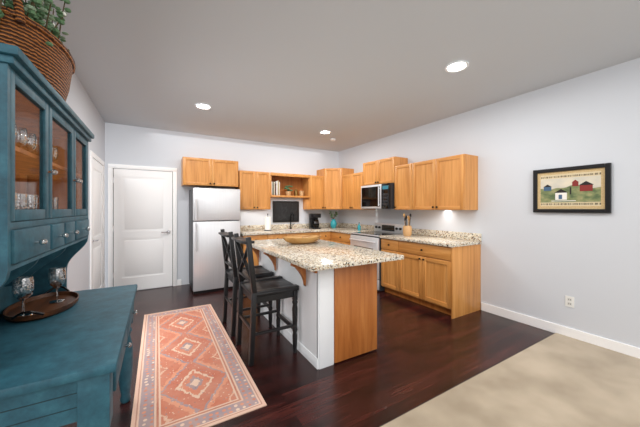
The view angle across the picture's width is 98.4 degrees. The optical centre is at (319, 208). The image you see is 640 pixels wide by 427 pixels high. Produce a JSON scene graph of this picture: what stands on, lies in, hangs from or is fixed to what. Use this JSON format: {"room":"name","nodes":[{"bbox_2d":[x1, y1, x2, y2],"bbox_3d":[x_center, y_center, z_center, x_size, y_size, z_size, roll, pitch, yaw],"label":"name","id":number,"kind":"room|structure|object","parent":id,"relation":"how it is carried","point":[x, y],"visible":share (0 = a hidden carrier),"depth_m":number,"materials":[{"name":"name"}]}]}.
{"room":"kitchen","nodes":[
{"label":"kitchen","id":0,"kind":"room"},
{"bbox_2d":[2,0,104,290],"bbox_3d":[-1.383,0.000,0.810,0.120,2.740,8.240,0,0,-31],"label":"wall","id":1,"kind":"structure","parent":0,"point":[79,102],"depth_m":3.21,"materials":[{"name":"white paint"}]},
{"bbox_2d":[90,150,104,288],"bbox_3d":[-3.053,0.328,3.831,0.064,2.085,0.980,0,0,-31],"label":"door","id":2,"kind":"structure","parent":1,"relation":"attached to","point":[97,222],"depth_m":3.79,"materials":[{"name":"white wood"}]},
{"bbox_2d":[105,122,337,290],"bbox_3d":[-1.518,0.000,5.582,4.730,2.740,0.120,0,0,-31],"label":"wall","id":3,"kind":"structure","parent":0,"point":[134,145],"depth_m":5.02,"materials":[{"name":"white paint"}]},
{"bbox_2d":[108,164,176,289],"bbox_3d":[-2.948,0.328,4.631,0.980,2.085,0.064,0,0,-31],"label":"door","id":4,"kind":"structure","parent":3,"relation":"attached to","point":[142,227],"depth_m":4.64,"materials":[{"name":"white wood"}]},
{"bbox_2d":[181,157,240,188],"bbox_3d":[-1.997,-0.640,5.036,0.930,0.480,0.330,0,0,-31],"label":"upper cabinet","id":5,"kind":"object","parent":3,"relation":"attached to","point":[195,172],"depth_m":4.89,"materials":[{"name":"brown wood"}]},
{"bbox_2d":[240,170,270,208],"bbox_3d":[-1.317,-0.347,5.437,0.609,0.735,0.330,0,0,-31],"label":"upper cabinet","id":6,"kind":"object","parent":3,"relation":"attached to","point":[254,187],"depth_m":5.29,"materials":[{"name":"brown wood"}]},
{"bbox_2d":[273,201,298,222],"bbox_3d":[-0.730,0.068,5.958,0.610,0.455,0.027,0,0,-31],"label":"chalkboard","id":7,"kind":"object","parent":3,"relation":"attached to","point":[283,211],"visible":0.94,"depth_m":5.94,"materials":[{"name":"black paint"}]},
{"bbox_2d":[240,223,339,228],"bbox_3d":[-0.617,0.390,6.029,2.476,0.100,0.020,0,0,-31],"label":"backsplash","id":8,"kind":"structure","parent":3,"relation":"attached to","point":[323,225],"depth_m":5.93,"materials":[{"name":"beige stone"}]},
{"bbox_2d":[271,172,309,197],"bbox_3d":[-0.675,-0.472,5.815,0.874,0.485,0.330,0,0,-31],"label":"shelf","id":9,"kind":"object","parent":3,"relation":"attached to","point":[285,185],"visible":0.96,"depth_m":5.90,"materials":[{"name":"brown wood"}]},
{"bbox_2d":[303,175,323,208],"bbox_3d":[-0.147,-0.347,6.126,0.344,0.735,0.330,0,0,-31],"label":"upper cabinet","id":10,"kind":"object","parent":3,"relation":"attached to","point":[316,200],"depth_m":6.00,"materials":[{"name":"brown wood"}]},
{"bbox_2d":[317,168,353,208],"bbox_3d":[0.334,-0.430,6.242,0.624,0.900,0.618,0,0,-31],"label":"upper cabinet","id":11,"kind":"object","parent":3,"relation":"attached to","point":[332,188],"visible":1,"depth_m":6.02,"materials":[{"name":"brown wood"}]},
{"bbox_2d":[61,284,552,426],"bbox_3d":[-0.445,1.420,3.760,4.730,0.100,4.350,0,0,-31],"label":"floor","id":12,"kind":"structure","parent":0,"point":[420,354],"depth_m":2.46,"materials":[{"name":"brown wood"}]},
{"bbox_2d":[0,43,137,426],"bbox_3d":[-1.289,0.430,1.378,0.605,1.880,1.237,0,0,-31],"label":"hutch","id":13,"kind":"object","parent":12,"relation":"on","point":[73,363],"visible":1,"depth_m":1.14,"materials":[{"name":"teal paint"}]},
{"bbox_2d":[0,0,75,101],"bbox_3d":[-1.397,-0.848,1.347,0.382,0.675,0.923,0,0,-31],"label":"wicker basket","id":14,"kind":"object","parent":13,"relation":"on","point":[35,40],"visible":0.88,"depth_m":1.25,"materials":[{"name":"brown wicker"}]},
{"bbox_2d":[3,286,78,321],"bbox_3d":[-1.543,0.526,1.546,0.286,0.066,0.522,0,0,-31],"label":"oval tray","id":15,"kind":"object","parent":13,"relation":"on","point":[38,307],"visible":0.88,"depth_m":1.52,"materials":[{"name":"brown wood"}]},
{"bbox_2d":[11,276,33,315],"bbox_3d":[-1.501,0.446,1.396,0.080,0.194,0.080,0,0,-31],"label":"wine glass","id":16,"kind":"object","parent":15,"relation":"on","point":[17,289],"visible":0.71,"depth_m":1.38,"materials":[{"name":"clear glass"}]},
{"bbox_2d":[48,267,65,302],"bbox_3d":[-1.536,0.446,1.613,0.080,0.194,0.080,0,0,-31],"label":"wine glass","id":17,"kind":"object","parent":15,"relation":"on","point":[53,280],"visible":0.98,"depth_m":1.60,"materials":[{"name":"clear glass"}]},
{"bbox_2d":[131,304,266,426],"bbox_3d":[-1.310,1.367,2.727,0.800,0.006,2.350,0,0,-31],"label":"rug","id":18,"kind":"object","parent":12,"relation":"on","point":[192,370],"visible":0.87,"depth_m":2.25,"materials":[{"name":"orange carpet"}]},
{"bbox_2d":[189,188,239,293],"bbox_3d":[-1.853,0.520,4.841,0.740,1.700,0.757,0,0,-31],"label":"fridge","id":19,"kind":"object","parent":12,"relation":"on","point":[213,212],"visible":0.88,"depth_m":4.52,"materials":[{"name":"grey metal"}]},
{"bbox_2d":[218,229,273,336],"bbox_3d":[-0.882,0.809,3.252,0.539,1.123,0.474,0,0,-31],"label":"stool","id":20,"kind":"object","parent":12,"relation":"on","point":[231,274],"visible":0.75,"depth_m":3.15,"materials":[{"name":"black paint"}]},
{"bbox_2d":[240,233,271,266],"bbox_3d":[-1.295,0.925,5.281,0.509,0.890,0.620,0,0,-31],"label":"base cabinet","id":21,"kind":"object","parent":12,"relation":"on","point":[266,235],"depth_m":5.01,"materials":[{"name":"brown wood"}]},
{"bbox_2d":[240,225,339,236],"bbox_3d":[-0.459,0.460,5.760,2.476,0.040,0.645,0,0,-31],"label":"countertop","id":22,"kind":"structure","parent":21,"relation":"on","point":[243,232],"depth_m":5.44,"materials":[{"name":"beige stone"}]},
{"bbox_2d":[264,214,270,230],"bbox_3d":[-1.043,0.271,5.514,0.150,0.337,0.150,0,0,-31],"label":"paper towel","id":23,"kind":"object","parent":22,"relation":"on","point":[267,223],"visible":1,"depth_m":5.46,"materials":[{"name":"white paper"}]},
{"bbox_2d":[288,213,294,228],"bbox_3d":[-0.564,0.274,5.911,0.119,0.331,0.209,0,0,-31],"label":"faucet","id":24,"kind":"object","parent":22,"relation":"on","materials":[{"name":"black metal"}]},
{"bbox_2d":[309,213,320,228],"bbox_3d":[-0.110,0.274,5.998,0.190,0.330,0.232,0,0,-31],"label":"coffee maker","id":25,"kind":"object","parent":22,"relation":"on","point":[314,221],"visible":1,"depth_m":5.94,"materials":[{"name":"black plastic"}]},
{"bbox_2d":[329,211,337,227],"bbox_3d":[0.293,0.245,6.211,0.192,0.388,0.239,0,0,-31],"label":"vase","id":26,"kind":"object","parent":22,"relation":"on","point":[333,223],"visible":1,"depth_m":6.16,"materials":[{"name":"teal"}]},
{"bbox_2d":[231,233,298,366],"bbox_3d":[-0.548,0.809,2.695,0.539,1.123,0.474,0,0,-31],"label":"stool","id":27,"kind":"object","parent":12,"relation":"on","point":[253,289],"visible":1,"depth_m":2.60,"materials":[{"name":"black paint"}]},
{"bbox_2d":[272,233,291,238],"bbox_3d":[-0.963,0.925,5.477,0.498,0.890,0.620,0,0,-31],"label":"base cabinet","id":28,"kind":"object","parent":12,"relation":"on","point":[274,235],"depth_m":5.23,"materials":[{"name":"brown wood"}]},
{"bbox_2d":[292,233,315,235],"bbox_3d":[-0.481,0.925,5.761,0.858,0.890,0.620,0,0,-31],"label":"base cabinet","id":29,"kind":"object","parent":12,"relation":"on","point":[293,234],"depth_m":5.49,"materials":[{"name":"brown wood"}]},
{"bbox_2d":[252,247,376,369],"bbox_3d":[-0.193,0.925,3.166,0.832,0.890,1.613,0,0,-31],"label":"kitchen island","id":30,"kind":"object","parent":12,"relation":"on","point":[337,304],"depth_m":2.51,"materials":[{"name":"brown wood"}]},
{"bbox_2d":[245,239,403,270],"bbox_3d":[-0.125,0.460,3.173,0.996,0.040,1.924,0,0,-31],"label":"island countertop","id":31,"kind":"structure","parent":30,"relation":"on","point":[319,255],"depth_m":2.64,"materials":[{"name":"beige stone"}]},
{"bbox_2d":[282,235,320,243],"bbox_3d":[-0.222,0.395,3.490,0.536,0.088,0.296,0,0,-31],"label":"dough bowl","id":32,"kind":"object","parent":31,"relation":"on","point":[302,239],"visible":1,"depth_m":3.39,"materials":[{"name":"brown wood"}]},
{"bbox_2d":[316,229,327,240],"bbox_3d":[-0.048,0.925,5.982,0.347,0.890,0.679,0,0,-31],"label":"base cabinet","id":33,"kind":"object","parent":12,"relation":"on","point":[324,236],"depth_m":5.74,"materials":[{"name":"brown wood"}]},
{"bbox_2d":[328,229,343,243],"bbox_3d":[0.573,0.925,5.785,0.677,0.890,0.448,0,0,-31],"label":"base cabinet","id":34,"kind":"object","parent":12,"relation":"on","point":[333,237],"depth_m":5.66,"materials":[{"name":"brown wood"}]},
{"bbox_2d":[332,229,373,232],"bbox_3d":[0.678,0.460,5.638,0.645,0.040,0.719,0,0,-31],"label":"countertop","id":35,"kind":"structure","parent":34,"relation":"on","point":[333,230],"depth_m":5.52,"materials":[{"name":"beige stone"}]},
{"bbox_2d":[344,233,351,244],"bbox_3d":[0.762,0.925,5.520,0.620,0.890,0.430,0,0,-31],"label":"base cabinet","id":36,"kind":"object","parent":12,"relation":"on","point":[346,235],"depth_m":5.31,"materials":[{"name":"brown wood"}]},
{"bbox_2d":[349,223,404,291],"bbox_3d":[1.012,0.825,4.971,0.726,1.090,0.760,0,0,-31],"label":"range","id":37,"kind":"object","parent":12,"relation":"on","point":[369,239],"visible":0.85,"depth_m":4.86,"materials":[{"name":"grey metal"}]},
{"bbox_2d":[380,237,395,294],"bbox_3d":[1.374,0.925,4.481,0.620,0.890,0.445,0,0,-31],"label":"base cabinet","id":38,"kind":"object","parent":12,"relation":"on","point":[388,269],"depth_m":4.38,"materials":[{"name":"brown wood"}]},
{"bbox_2d":[396,241,480,318],"bbox_3d":[1.666,0.925,3.982,0.622,0.890,0.947,0,0,-31],"label":"base cabinet","id":39,"kind":"object","parent":12,"relation":"on","point":[438,270],"depth_m":3.65,"materials":[{"name":"brown wood"}]},
{"bbox_2d":[384,233,481,248],"bbox_3d":[1.577,0.460,4.112,0.645,0.040,1.286,0,0,-31],"label":"countertop","id":40,"kind":"structure","parent":39,"relation":"on","point":[452,242],"depth_m":3.86,"materials":[{"name":"beige stone"}]},
{"bbox_2d":[403,213,411,235],"bbox_3d":[1.399,0.259,4.422,0.142,0.361,0.138,0,0,-31],"label":"utensil crock","id":41,"kind":"object","parent":40,"relation":"on","point":[407,230],"visible":1,"depth_m":4.38,"materials":[{"name":"brown ceramic"}]},
{"bbox_2d":[379,333,554,426],"bbox_3d":[0.659,1.367,1.885,4.490,0.006,0.024,0,0,-31],"label":"transition strip","id":42,"kind":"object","parent":12,"relation":"on","point":[458,384],"depth_m":2.12,"materials":[{"name":"black wood"}]},
{"bbox_2d":[37,0,639,151],"bbox_3d":[0.573,-1.420,2.032,4.730,0.100,8.360,0,0,-31],"label":"ceiling","id":43,"kind":"structure","parent":0,"point":[347,74],"depth_m":2.50,"materials":[{"name":"grey paint"}]},
{"bbox_2d":[195,103,211,109],"bbox_3d":[-1.558,-1.363,3.690,0.208,0.009,0.208,0,0,-31],"label":"recessed light","id":44,"kind":"object","parent":43,"relation":"in","point":[204,106],"visible":0.98,"depth_m":3.70,"materials":[{"name":"white plastic"}]},
{"bbox_2d":[320,131,330,133],"bbox_3d":[0.095,-1.363,4.942,0.208,0.009,0.208,0,0,-31],"label":"recessed light","id":45,"kind":"object","parent":43,"relation":"in","point":[325,132],"visible":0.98,"depth_m":4.96,"materials":[{"name":"white plastic"}]},
{"bbox_2d":[445,61,468,72],"bbox_3d":[1.315,-1.363,2.655,0.208,0.009,0.208,0,0,-31],"label":"recessed light","id":46,"kind":"object","parent":43,"relation":"in","point":[457,66],"visible":1,"depth_m":2.66,"materials":[{"name":"white plastic"}]},
{"bbox_2d":[338,58,639,347],"bbox_3d":[2.590,0.000,3.150,0.120,2.740,8.240,0,0,-31],"label":"wall","id":47,"kind":"structure","parent":0,"point":[539,265],"depth_m":3.09,"materials":[{"name":"white paint"}]},
{"bbox_2d":[342,172,374,209],"bbox_3d":[0.792,-0.347,5.754,0.330,0.735,0.700,0,0,-31],"label":"upper cabinet","id":48,"kind":"object","parent":47,"relation":"attached to","point":[351,183],"depth_m":5.65,"materials":[{"name":"brown wood"}]},
{"bbox_2d":[362,156,407,185],"bbox_3d":[1.182,-0.657,5.093,0.330,0.445,0.825,0,0,-31],"label":"upper cabinet","id":49,"kind":"object","parent":47,"relation":"attached to","point":[381,171],"depth_m":4.95,"materials":[{"name":"brown wood"}]},
{"bbox_2d":[361,183,394,208],"bbox_3d":[1.130,-0.212,5.041,0.467,0.435,0.760,0,0,-31],"label":"microwave","id":50,"kind":"object","parent":49,"relation":"attached to","point":[378,196],"visible":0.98,"depth_m":4.83,"materials":[{"name":"grey"}]},
{"bbox_2d":[394,162,405,209],"bbox_3d":[1.502,-0.347,4.548,0.330,0.735,0.428,0,0,-31],"label":"upper cabinet","id":51,"kind":"object","parent":47,"relation":"attached to","point":[400,170],"depth_m":4.54,"materials":[{"name":"brown wood"}]},
{"bbox_2d":[340,223,481,240],"bbox_3d":[1.312,0.390,5.177,0.020,0.100,3.390,0,0,-31],"label":"backsplash","id":52,"kind":"structure","parent":47,"relation":"attached to","point":[423,232],"depth_m":4.30,"materials":[{"name":"beige stone"}]},
{"bbox_2d":[406,154,477,209],"bbox_3d":[1.784,-0.347,4.070,0.330,0.735,0.904,0,0,-31],"label":"upper cabinet","id":53,"kind":"object","parent":47,"relation":"attached to","point":[448,183],"depth_m":3.85,"materials":[{"name":"brown wood"}]},
{"bbox_2d":[481,302,639,358],"bbox_3d":[3.369,1.317,1.694,0.014,0.105,4.700,0,0,-30],"label":"baseboard","id":54,"kind":"structure","parent":47,"relation":"attached to","point":[623,348],"depth_m":2.96,"materials":[{"name":"white wood"}]},
{"bbox_2d":[565,295,573,307],"bbox_3d":[2.647,0.988,2.925,0.007,0.115,0.075,0,0,-31],"label":"electrical outlet plate","id":55,"kind":"object","parent":47,"relation":"attached to","point":[569,301],"visible":1,"depth_m":2.92,"materials":[{"name":"white plastic"}]},
{"bbox_2d":[533,163,611,212],"bbox_3d":[2.634,-0.198,2.924,0.028,0.485,0.635,0,0,-31],"label":"framed painting","id":56,"kind":"object","parent":47,"relation":"attached to","point":[581,189],"visible":1,"depth_m":2.88,"materials":[{"name":"multicoloured paper"}]},
{"bbox_2d":[381,333,639,426],"bbox_3d":[1.677,1.414,0.158,4.730,0.112,4.009,0,0,-31],"label":"floor","id":57,"kind":"structure","parent":0,"point":[557,380],"depth_m":2.02,"materials":[{"name":"beige carpet"}]}
]}

